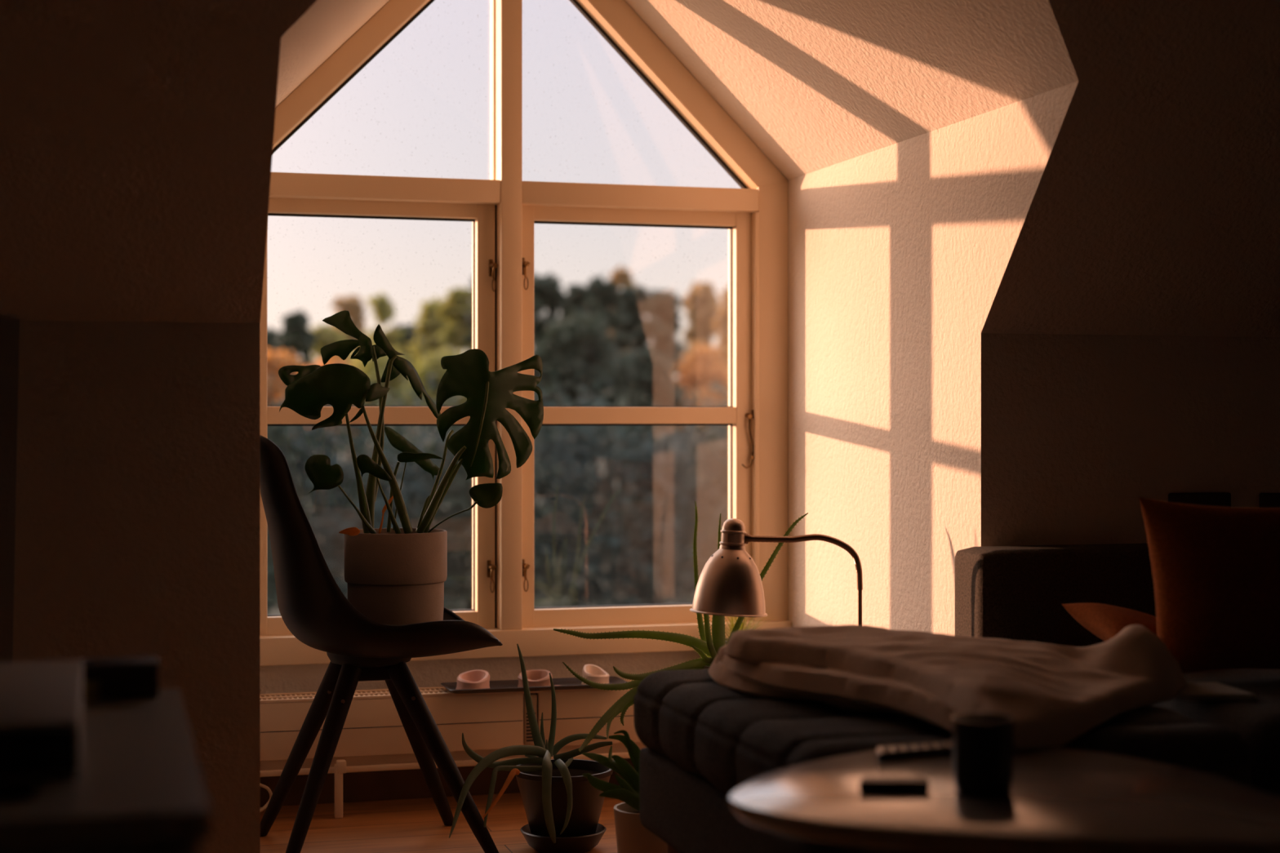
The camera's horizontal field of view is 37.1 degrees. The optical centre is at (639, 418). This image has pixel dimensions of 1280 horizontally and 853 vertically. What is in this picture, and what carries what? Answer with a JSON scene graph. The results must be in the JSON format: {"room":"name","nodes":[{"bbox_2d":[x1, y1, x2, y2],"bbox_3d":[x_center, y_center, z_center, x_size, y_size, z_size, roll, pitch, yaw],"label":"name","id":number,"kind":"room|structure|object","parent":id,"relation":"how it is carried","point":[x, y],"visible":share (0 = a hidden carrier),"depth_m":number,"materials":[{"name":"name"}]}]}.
{"room":"attic living room","nodes":[
{"label":"attic living room","id":0,"kind":"room"},
{"bbox_2d":[12,320,199,766],"bbox_3d":[-1.601,0.349,2.984,1.772,1.021,0.100,0,0,-16],"label":"wall","id":1,"kind":"structure","parent":0,"point":[107,538],"depth_m":3.14,"materials":[{"name":"beige paint"}]},
{"bbox_2d":[0,319,19,662],"bbox_3d":[-1.723,0.349,2.890,1.487,1.021,0.012,0,0,-16],"label":"trim","id":2,"kind":"structure","parent":1,"relation":"attached to","point":[9,328],"depth_m":3.08,"materials":[{"name":"grey"}]},
{"bbox_2d":[199,33,280,852],"bbox_3d":[-0.781,0.144,3.517,0.100,1.432,1.409,0,0,-16],"label":"wall","id":3,"kind":"structure","parent":0,"point":[244,70],"depth_m":3.19,"materials":[{"name":"beige paint"}]},
{"bbox_2d":[275,0,389,106],"bbox_3d":[-0.371,-0.948,3.324,0.751,0.751,2.007,0,0,-16],"label":"ceiling","id":4,"kind":"structure","parent":0,"point":[326,25],"depth_m":3.58,"materials":[{"name":"beige paint"}]},
{"bbox_2d":[260,792,623,852],"bbox_3d":[0.857,0.920,0.819,5.300,0.120,7.500,0,0,-16],"label":"floor","id":5,"kind":"structure","parent":0,"point":[416,825],"depth_m":3.99,"materials":[{"name":"brown wood"}]},
{"bbox_2d":[0,688,209,852],"bbox_3d":[-0.813,0.578,1.636,0.843,0.565,0.694,0,0,-16],"label":"sideboard","id":6,"kind":"object","parent":5,"relation":"on","point":[139,788],"visible":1,"depth_m":1.50,"materials":[{"name":"grey laminate"}]},
{"bbox_2d":[0,770,37,799],"bbox_3d":[-0.513,0.289,1.504,0.040,0.012,0.093,0,0,-40],"label":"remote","id":7,"kind":"object","parent":6,"relation":"on","point":[11,787],"visible":1,"depth_m":1.48,"materials":[{"name":"black plastic"}]},
{"bbox_2d":[0,660,83,779],"bbox_3d":[-0.633,0.271,1.728,0.243,0.047,0.419,0,0,-16],"label":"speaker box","id":8,"kind":"object","parent":6,"relation":"on","point":[42,702],"visible":1,"depth_m":1.58,"materials":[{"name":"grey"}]},
{"bbox_2d":[0,728,75,774],"bbox_3d":[-0.575,0.271,1.529,0.235,0.035,0.004,0,0,-16],"label":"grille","id":9,"kind":"object","parent":8,"relation":"attached to","point":[23,751],"depth_m":1.55,"materials":[{"name":"black"}]},
{"bbox_2d":[83,680,99,701],"bbox_3d":[-0.575,0.284,1.993,0.020,0.021,0.004,0,0,-16],"label":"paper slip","id":10,"kind":"object","parent":6,"relation":"on","point":[91,687],"visible":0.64,"depth_m":1.99,"materials":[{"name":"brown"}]},
{"bbox_2d":[77,656,159,698],"bbox_3d":[-0.558,0.276,2.034,0.085,0.036,0.060,0,0,-16],"label":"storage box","id":11,"kind":"object","parent":6,"relation":"on","point":[124,677],"visible":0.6,"depth_m":2.01,"materials":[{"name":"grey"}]},
{"bbox_2d":[260,783,272,812],"bbox_3d":[-0.792,0.793,3.993,0.047,0.066,0.038,0,0,-16],"label":"cable loop","id":12,"kind":"object","parent":5,"relation":"on","point":[265,787],"visible":0.59,"depth_m":4.00,"materials":[{"name":"beige"}]},
{"bbox_2d":[260,435,502,852],"bbox_3d":[-0.532,0.441,3.791,0.496,0.836,0.457,0,0,-16],"label":"chair","id":13,"kind":"object","parent":5,"relation":"on","point":[312,606],"visible":0.84,"depth_m":3.64,"materials":[{"name":"black plastic"}]},
{"bbox_2d":[278,310,543,625],"bbox_3d":[-0.464,0.114,3.833,0.536,0.667,0.319,0,0,-16],"label":"monstera plant","id":14,"kind":"object","parent":13,"relation":"on","point":[395,575],"visible":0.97,"depth_m":3.76,"materials":[{"name":"green plant"}]},
{"bbox_2d":[260,680,646,818],"bbox_3d":[-0.253,0.731,4.274,1.272,0.257,0.126,0,0,-16],"label":"radiator","id":15,"kind":"object","parent":5,"relation":"on","point":[373,737],"visible":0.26,"depth_m":4.19,"materials":[{"name":"metal"}]},
{"bbox_2d":[260,680,633,703],"bbox_3d":[-0.257,0.607,4.286,1.272,0.009,0.100,0,0,-16],"label":"grille","id":16,"kind":"object","parent":15,"relation":"attached to","point":[430,695],"depth_m":4.21,"materials":[{"name":"metal"}]},
{"bbox_2d":[440,675,627,693],"bbox_3d":[-0.235,0.596,4.261,0.409,0.012,0.122,0,0,-16],"label":"tray","id":17,"kind":"object","parent":15,"relation":"on","point":[566,683],"visible":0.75,"depth_m":4.24,"materials":[{"name":"stone"}]},
{"bbox_2d":[455,669,489,689],"bbox_3d":[-0.370,0.579,4.222,0.078,0.038,0.072,0,0,-16],"label":"candle","id":18,"kind":"object","parent":17,"relation":"on","point":[473,679],"visible":0.99,"depth_m":4.21,"materials":[{"name":"pink wax"}]},
{"bbox_2d":[517,669,552,687],"bbox_3d":[-0.234,0.582,4.261,0.079,0.033,0.070,0,0,-16],"label":"candle","id":19,"kind":"object","parent":17,"relation":"on","point":[537,677],"visible":0.84,"depth_m":4.25,"materials":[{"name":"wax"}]},
{"bbox_2d":[581,664,609,684],"bbox_3d":[-0.101,0.578,4.300,0.062,0.041,0.070,0,0,-16],"label":"candle","id":20,"kind":"object","parent":17,"relation":"on","point":[592,673],"visible":0.82,"depth_m":4.29,"materials":[{"name":"wax"}]},
{"bbox_2d":[689,613,776,644],"bbox_3d":[0.225,0.510,4.413,0.239,0.185,0.165,0,0,-16],"label":"potted grass","id":21,"kind":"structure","parent":15,"relation":"on","point":[742,625],"depth_m":4.43,"materials":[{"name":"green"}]},
{"bbox_2d":[448,644,613,852],"bbox_3d":[-0.189,0.654,3.706,0.222,0.411,0.409,0,0,26],"label":"aloe plant","id":22,"kind":"object","parent":5,"relation":"on","point":[562,809],"visible":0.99,"depth_m":3.74,"materials":[{"name":"green plant"}]},
{"bbox_2d":[582,729,666,852],"bbox_3d":[-0.016,0.704,3.338,0.181,0.311,0.125,0,0,2],"label":"leafy plant","id":23,"kind":"object","parent":5,"relation":"on","point":[632,837],"visible":0.82,"depth_m":3.31,"materials":[{"name":"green plant"}]},
{"bbox_2d":[689,518,862,625],"bbox_3d":[0.316,0.522,3.546,0.461,0.677,0.256,0,0,-16],"label":"floor lamp","id":24,"kind":"object","parent":5,"relation":"on","point":[730,584],"visible":1,"depth_m":3.47,"materials":[{"name":"metal"}]},
{"bbox_2d":[633,669,1251,852],"bbox_3d":[0.407,0.633,2.822,0.662,0.454,0.803,0,0,-16],"label":"daybed","id":25,"kind":"object","parent":5,"relation":"on","point":[704,739],"visible":0.37,"depth_m":2.64,"materials":[{"name":"grey fabric"}]},
{"bbox_2d":[708,624,1186,750],"bbox_3d":[0.362,0.360,2.710,0.741,0.107,0.710,0,0,22],"label":"folded blanket","id":26,"kind":"object","parent":25,"relation":"on","point":[1054,695],"visible":0.98,"depth_m":2.69,"materials":[{"name":"beige fabric"}]},
{"bbox_2d":[728,746,1279,852],"bbox_3d":[0.438,0.634,2.068,0.607,0.458,0.547,0,0,37],"label":"coffee table","id":27,"kind":"object","parent":5,"relation":"on","point":[1060,800],"visible":0.88,"depth_m":1.98,"materials":[{"name":"beige paint"}]},
{"bbox_2d":[858,777,928,793],"bbox_3d":[0.276,0.398,2.072,0.078,0.012,0.030,0,0,0],"label":"box","id":28,"kind":"object","parent":27,"relation":"on","point":[866,784],"visible":1,"depth_m":2.06,"materials":[{"name":"black"}]},
{"bbox_2d":[875,741,952,759],"bbox_3d":[0.336,0.400,2.301,0.136,0.010,0.042,0,0,-23],"label":"remote control","id":29,"kind":"object","parent":27,"relation":"on","point":[945,748],"visible":0.88,"depth_m":2.28,"materials":[{"name":"grey plastic"}]},
{"bbox_2d":[951,713,1013,796],"bbox_3d":[0.369,0.364,2.075,0.067,0.080,0.086,0,0,-16],"label":"mug","id":30,"kind":"object","parent":27,"relation":"on","point":[983,743],"visible":1,"depth_m":2.04,"materials":[{"name":"black ceramic"}]},
{"bbox_2d":[955,542,1279,797],"bbox_3d":[1.633,0.548,3.339,1.915,0.623,0.975,0,0,-16],"label":"sofa","id":31,"kind":"object","parent":5,"relation":"on","point":[1007,593],"visible":0.23,"depth_m":3.44,"materials":[{"name":"grey fabric"}]},
{"bbox_2d":[1061,602,1156,641],"bbox_3d":[0.825,0.357,3.151,0.200,0.100,0.193,0,0,-16],"label":"throw pillow","id":32,"kind":"object","parent":31,"relation":"on","point":[1105,621],"visible":0.44,"depth_m":3.12,"materials":[{"name":"orange fabric"}]},
{"bbox_2d":[1075,645,1279,797],"bbox_3d":[1.166,0.475,3.136,0.905,0.134,0.842,0,0,-16],"label":"seat cushion","id":33,"kind":"object","parent":31,"relation":"on","point":[1256,722],"depth_m":2.71,"materials":[{"name":"grey fabric"}]},
{"bbox_2d":[1138,497,1279,673],"bbox_3d":[0.964,0.265,3.005,0.380,0.286,0.138,0,0,-16],"label":"throw pillow","id":34,"kind":"object","parent":31,"relation":"on","point":[1215,570],"visible":0.91,"depth_m":2.94,"materials":[{"name":"orange fabric"}]},
{"bbox_2d":[1176,682,1255,700],"bbox_3d":[0.831,0.402,2.813,0.098,0.009,0.144,0,0,-7],"label":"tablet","id":35,"kind":"object","parent":31,"relation":"on","point":[1193,691],"visible":0.69,"depth_m":2.77,"materials":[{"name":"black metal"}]},
{"bbox_3d":[0.183,0.748,3.902,0.180,0.219,0.182,0,0,-16],"label":"plant stand","id":36,"kind":"object","parent":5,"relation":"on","visible":0},
{"bbox_2d":[553,501,808,751],"bbox_3d":[0.063,0.406,3.842,0.546,0.473,0.162,0,0,-26],"label":"aloe plant","id":37,"kind":"object","parent":36,"relation":"on","point":[709,645],"visible":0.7,"depth_m":3.83,"materials":[{"name":"green plant"}]},
{"bbox_2d":[260,9,706,693],"bbox_3d":[-0.299,-0.204,4.433,1.532,2.328,0.085,0,0,-16],"label":"wall","id":38,"kind":"structure","parent":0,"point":[276,679],"depth_m":4.37,"materials":[{"name":"beige paint"}]},
{"bbox_2d":[260,758,635,807],"bbox_3d":[-0.285,0.795,4.383,1.332,0.130,0.018,0,0,-16],"label":"baseboard","id":39,"kind":"structure","parent":38,"relation":"attached to","point":[367,786],"depth_m":4.29,"materials":[{"name":"white wood"}]},
{"bbox_2d":[260,0,791,666],"bbox_3d":[-0.294,-0.346,4.414,1.332,1.781,0.123,0,0,-16],"label":"window","id":40,"kind":"structure","parent":38,"relation":"attached to","point":[503,210],"depth_m":4.41,"materials":[{"name":"beige paint"}]},
{"bbox_2d":[0,0,1279,337],"bbox_3d":[0.310,-1.065,2.721,5.300,1.809,1.642,0,0,-16],"label":"ceiling","id":41,"kind":"structure","parent":0,"point":[104,104],"depth_m":3.14,"materials":[{"name":"beige paint"}]},
{"bbox_2d":[624,0,1078,180],"bbox_3d":[0.351,-0.948,3.531,0.751,0.751,2.007,0,0,-16],"label":"ceiling","id":42,"kind":"structure","parent":0,"point":[815,85],"depth_m":3.85,"materials":[{"name":"beige paint"}]},
{"bbox_2d":[787,80,1131,635],"bbox_3d":[0.596,0.144,3.913,0.100,1.432,1.409,0,0,-16],"label":"wall","id":43,"kind":"structure","parent":0,"point":[922,268],"depth_m":3.81,"materials":[{"name":"beige paint"}]},
{"bbox_2d":[1029,333,1279,545],"bbox_3d":[1.681,0.349,3.928,1.996,1.021,0.100,0,0,-16],"label":"wall","id":44,"kind":"structure","parent":0,"point":[1116,420],"depth_m":3.67,"materials":[{"name":"beige paint"}]},
{"bbox_2d":[1168,492,1231,506],"bbox_3d":[1.085,0.174,3.691,0.126,0.061,0.025,0,0,-16],"label":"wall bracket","id":45,"kind":"object","parent":44,"relation":"attached to","point":[1210,499],"visible":0.44,"depth_m":3.68,"materials":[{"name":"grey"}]},
{"bbox_2d":[1258,493,1279,507],"bbox_3d":[1.294,0.176,3.752,0.159,0.062,0.025,0,0,-16],"label":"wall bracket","id":46,"kind":"object","parent":44,"relation":"attached to","point":[1265,500],"visible":0.45,"depth_m":3.72,"materials":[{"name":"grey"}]},
{"label":"outside","id":47,"kind":"structure","parent":0,"visible":0},
{"bbox_2d":[268,429,727,614],"bbox_3d":[-84.049,4.210,292.150,600.000,1.500,592.000,0,0,-16],"label":"ground","id":48,"kind":"structure","parent":47,"point":[548,602],"depth_m":48.96,"materials":[{"name":"green plant"}]},
{"bbox_2d":[266,326,280,405],"bbox_3d":[-14.298,0.389,72.886,2.791,7.933,2.547,0,0,-16],"label":"tree","id":49,"kind":"object","parent":48,"relation":"on","point":[273,336],"visible":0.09,"depth_m":72.43,"materials":[{"name":"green plant"}]},
{"bbox_2d":[266,348,303,432],"bbox_3d":[-10.361,1.189,54.271,2.238,6.404,2.157,0,0,-16],"label":"tree","id":50,"kind":"object","parent":48,"relation":"on","point":[275,362],"visible":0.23,"depth_m":53.84,"materials":[{"name":"brown plant"}]},
{"bbox_2d":[274,309,318,502],"bbox_3d":[-11.780,0.308,65.305,1.907,8.119,1.685,0,0,-16],"label":"tree","id":51,"kind":"object","parent":48,"relation":"on","point":[295,336],"visible":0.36,"depth_m":65.10,"materials":[{"name":"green plant"}]},
{"bbox_2d":[266,377,347,614],"bbox_3d":[-8.438,2.193,39.711,3.885,6.094,4.670,0,0,-30],"label":"shrub","id":52,"kind":"object","parent":48,"relation":"on","point":[285,439],"visible":0.02,"depth_m":39.44,"materials":[{"name":"green plant"}]},
{"bbox_2d":[266,362,354,594],"bbox_3d":[-8.575,1.993,45.710,4.409,6.671,3.918,0,0,-42],"label":"shrub","id":53,"kind":"object","parent":48,"relation":"on","point":[277,402],"visible":0.02,"depth_m":45.45,"materials":[{"name":"green plant"}]},
{"bbox_2d":[307,322,348,506],"bbox_3d":[-11.274,0.413,69.645,2.567,7.897,2.361,0,0,-16],"label":"tree","id":54,"kind":"object","parent":48,"relation":"on","point":[326,334],"visible":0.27,"depth_m":69.27,"materials":[{"name":"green plant"}]},
{"bbox_2d":[306,356,356,523],"bbox_3d":[-8.480,1.318,51.789,2.007,6.159,2.017,0,0,7],"label":"tree","id":55,"kind":"object","parent":48,"relation":"on","point":[331,361],"visible":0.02,"depth_m":51.40,"materials":[{"name":"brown plant"}]},
{"bbox_2d":[266,361,417,614],"bbox_3d":[-6.573,1.954,40.291,4.439,6.348,4.189,0,0,-16],"label":"shrub","id":56,"kind":"object","parent":48,"relation":"on","point":[331,513],"visible":0.24,"depth_m":39.96,"materials":[{"name":"green plant"}]},
{"bbox_2d":[330,294,369,475],"bbox_3d":[-11.928,-0.371,77.762,2.506,9.433,2.044,0,0,-10],"label":"tree","id":57,"kind":"object","parent":48,"relation":"on","point":[352,304],"visible":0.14,"depth_m":77.48,"materials":[{"name":"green plant"}]},
{"bbox_2d":[302,383,437,587],"bbox_3d":[-7.000,2.193,46.542,4.216,6.297,4.378,0,0,-31],"label":"shrub","id":58,"kind":"object","parent":48,"relation":"on","point":[393,394],"visible":0.04,"depth_m":45.97,"materials":[{"name":"green plant"}]},
{"bbox_2d":[363,291,408,448],"bbox_3d":[-9.708,-0.238,72.199,2.070,9.188,1.998,0,0,-16],"label":"tree","id":59,"kind":"object","parent":48,"relation":"on","point":[384,312],"visible":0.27,"depth_m":71.85,"materials":[{"name":"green plant"}]},
{"bbox_2d":[347,346,432,512],"bbox_3d":[-7.556,1.012,56.196,3.928,6.755,3.269,0,0,-16],"label":"tree","id":60,"kind":"object","parent":48,"relation":"on","point":[397,383],"visible":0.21,"depth_m":55.48,"materials":[{"name":"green plant"}]},
{"bbox_2d":[316,394,471,609],"bbox_3d":[-5.166,2.364,40.877,4.174,5.966,4.576,0,0,-16],"label":"shrub","id":61,"kind":"object","parent":48,"relation":"on","point":[408,491],"visible":0.16,"depth_m":40.67,"materials":[{"name":"green plant"}]},
{"bbox_2d":[388,322,425,466],"bbox_3d":[-9.962,0.135,80.361,2.881,8.418,2.464,0,0,-16],"label":"tree","id":62,"kind":"object","parent":48,"relation":"on","point":[408,336],"visible":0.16,"depth_m":80.12,"materials":[{"name":"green plant"}]},
{"bbox_2d":[406,296,449,523],"bbox_3d":[-7.172,0.040,66.554,2.108,8.654,2.113,0,0,-16],"label":"tree","id":63,"kind":"object","parent":48,"relation":"on","point":[430,323],"visible":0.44,"depth_m":66.24,"materials":[{"name":"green plant"}]},
{"bbox_2d":[385,373,471,594],"bbox_3d":[-4.756,2.090,47.363,4.270,6.429,3.550,0,0,-32],"label":"shrub","id":64,"kind":"object","parent":48,"relation":"on","point":[431,375],"visible":0.02,"depth_m":47.06,"materials":[{"name":"green plant"}]},
{"bbox_2d":[398,348,466,563],"bbox_3d":[-5.502,1.165,54.512,2.646,6.455,2.452,0,0,-16],"label":"tree","id":65,"kind":"object","parent":48,"relation":"on","point":[431,363],"visible":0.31,"depth_m":54.17,"materials":[{"name":"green plant"}]},
{"bbox_2d":[435,286,471,544],"bbox_3d":[-5.943,0.008,62.840,2.051,8.729,2.032,0,0,-16],"label":"tree","id":66,"kind":"object","parent":48,"relation":"on","point":[458,302],"visible":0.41,"depth_m":62.50,"materials":[{"name":"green plant"}]},
{"bbox_2d":[461,277,471,350],"bbox_3d":[-4.804,-0.177,61.100,2.279,9.106,1.965,0,0,-16],"label":"tree","id":67,"kind":"object","parent":48,"relation":"on","point":[467,340],"visible":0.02,"depth_m":60.82,"materials":[{"name":"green plant"}]},
{"bbox_2d":[407,385,576,609],"bbox_3d":[-3.335,2.155,40.958,4.137,6.264,4.360,0,0,-16],"label":"shrub","id":68,"kind":"object","parent":48,"relation":"on","point":[458,535],"visible":0.21,"depth_m":40.65,"materials":[{"name":"green plant"}]},
{"bbox_2d":[447,391,607,598],"bbox_3d":[-2.700,2.069,47.581,4.386,6.188,4.083,0,0,12],"label":"shrub","id":69,"kind":"object","parent":48,"relation":"on","point":[544,446],"visible":0.08,"depth_m":47.13,"materials":[{"name":"green plant"}]},
{"bbox_2d":[533,271,567,546],"bbox_3d":[-3.052,-0.115,59.376,2.052,8.988,1.965,0,0,-16],"label":"tree","id":70,"kind":"object","parent":48,"relation":"on","point":[548,292],"visible":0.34,"depth_m":59.16,"materials":[{"name":"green plant"}]},
{"bbox_2d":[555,283,591,547],"bbox_3d":[-2.090,-0.020,61.875,1.922,8.792,1.732,0,0,-16],"label":"tree","id":71,"kind":"object","parent":48,"relation":"on","point":[576,294],"visible":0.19,"depth_m":61.62,"materials":[{"name":"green plant"}]},
{"bbox_2d":[533,303,642,569],"bbox_3d":[-1.838,0.576,53.640,3.536,7.634,3.051,0,0,-16],"label":"tree","id":72,"kind":"object","parent":48,"relation":"on","point":[570,340],"visible":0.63,"depth_m":53.05,"materials":[{"name":"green plant"}]},
{"bbox_2d":[576,271,629,563],"bbox_3d":[-1.119,-0.049,57.930,2.096,8.864,1.824,0,0,-6],"label":"tree","id":73,"kind":"object","parent":48,"relation":"on","point":[606,294],"visible":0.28,"depth_m":57.73,"materials":[{"name":"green plant"}]},
{"bbox_2d":[533,369,677,607],"bbox_3d":[-1.352,2.270,42.539,5.214,6.697,4.257,0,0,-16],"label":"shrub","id":74,"kind":"object","parent":48,"relation":"on","point":[566,459],"visible":0.7,"depth_m":41.89,"materials":[{"name":"green plant"}]},
{"bbox_2d":[608,265,637,525],"bbox_3d":[-0.813,-0.930,76.791,1.691,10.561,1.642,0,0,-16],"label":"tree","id":75,"kind":"object","parent":48,"relation":"on","point":[621,277],"visible":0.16,"depth_m":76.56,"materials":[{"name":"brown plant"}]},
{"bbox_2d":[542,370,706,592],"bbox_3d":[-0.313,2.075,48.284,4.852,6.651,4.128,0,0,-16],"label":"shrub","id":76,"kind":"object","parent":48,"relation":"on","point":[621,400],"visible":0.21,"depth_m":48.08,"materials":[{"name":"green plant"}]},
{"bbox_2d":[611,282,653,537],"bbox_3d":[-0.249,-0.029,62.416,2.163,8.810,2.002,0,0,-16],"label":"tree","id":77,"kind":"object","parent":48,"relation":"on","point":[633,298],"visible":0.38,"depth_m":62.09,"materials":[{"name":"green plant"}]},
{"bbox_2d":[599,346,693,559],"bbox_3d":[0.077,1.179,54.091,3.069,6.433,2.428,0,0,-34],"label":"tree","id":78,"kind":"object","parent":48,"relation":"on","point":[656,375],"visible":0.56,"depth_m":53.70,"materials":[{"name":"brown plant"}]},
{"bbox_2d":[577,400,728,605],"bbox_3d":[0.516,2.439,42.642,3.804,5.700,4.379,0,0,24],"label":"shrub","id":79,"kind":"object","parent":48,"relation":"on","point":[662,477],"visible":0.81,"depth_m":42.31,"materials":[{"name":"green plant"}]},
{"bbox_2d":[631,288,686,552],"bbox_3d":[0.699,0.113,60.597,2.190,8.534,2.074,0,0,-11],"label":"tree","id":80,"kind":"object","parent":48,"relation":"on","point":[661,305],"visible":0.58,"depth_m":60.40,"materials":[{"name":"brown plant"}]},
{"bbox_2d":[620,386,728,591],"bbox_3d":[1.750,2.288,48.439,4.566,6.203,3.904,0,0,-16],"label":"shrub","id":81,"kind":"object","parent":48,"relation":"on","point":[686,437],"visible":0.09,"depth_m":48.20,"materials":[{"name":"green plant"}]},
{"bbox_2d":[650,381,728,598],"bbox_3d":[2.280,2.191,43.129,4.219,6.598,4.045,0,0,-2],"label":"shrub","id":82,"kind":"object","parent":48,"relation":"on","point":[721,497],"visible":0.12,"depth_m":43.00,"materials":[{"name":"green plant"}]},
{"bbox_2d":[664,341,728,555],"bbox_3d":[2.070,1.035,56.707,2.828,6.714,2.334,0,0,-16],"label":"tree","id":83,"kind":"object","parent":48,"relation":"on","point":[703,366],"visible":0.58,"depth_m":56.27,"materials":[{"name":"brown plant"}]},
{"bbox_2d":[678,281,720,531],"bbox_3d":[2.237,-0.339,69.240,2.165,9.409,1.940,0,0,-29],"label":"tree","id":84,"kind":"object","parent":48,"relation":"on","point":[700,314],"visible":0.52,"depth_m":68.93,"materials":[{"name":"brown plant"}]},
{"bbox_2d":[699,450,728,505],"bbox_3d":[3.598,2.010,49.417,4.139,6.523,4.523,0,0,9],"label":"shrub","id":85,"kind":"object","parent":48,"relation":"on","point":[722,470],"visible":0.02,"depth_m":48.65,"materials":[{"name":"green plant"}]},
{"bbox_2d":[711,287,728,396],"bbox_3d":[3.318,-0.265,67.511,2.085,9.268,2.054,0,0,-13],"label":"tree","id":86,"kind":"object","parent":48,"relation":"on","point":[722,324],"visible":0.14,"depth_m":67.24,"materials":[{"name":"brown plant"}]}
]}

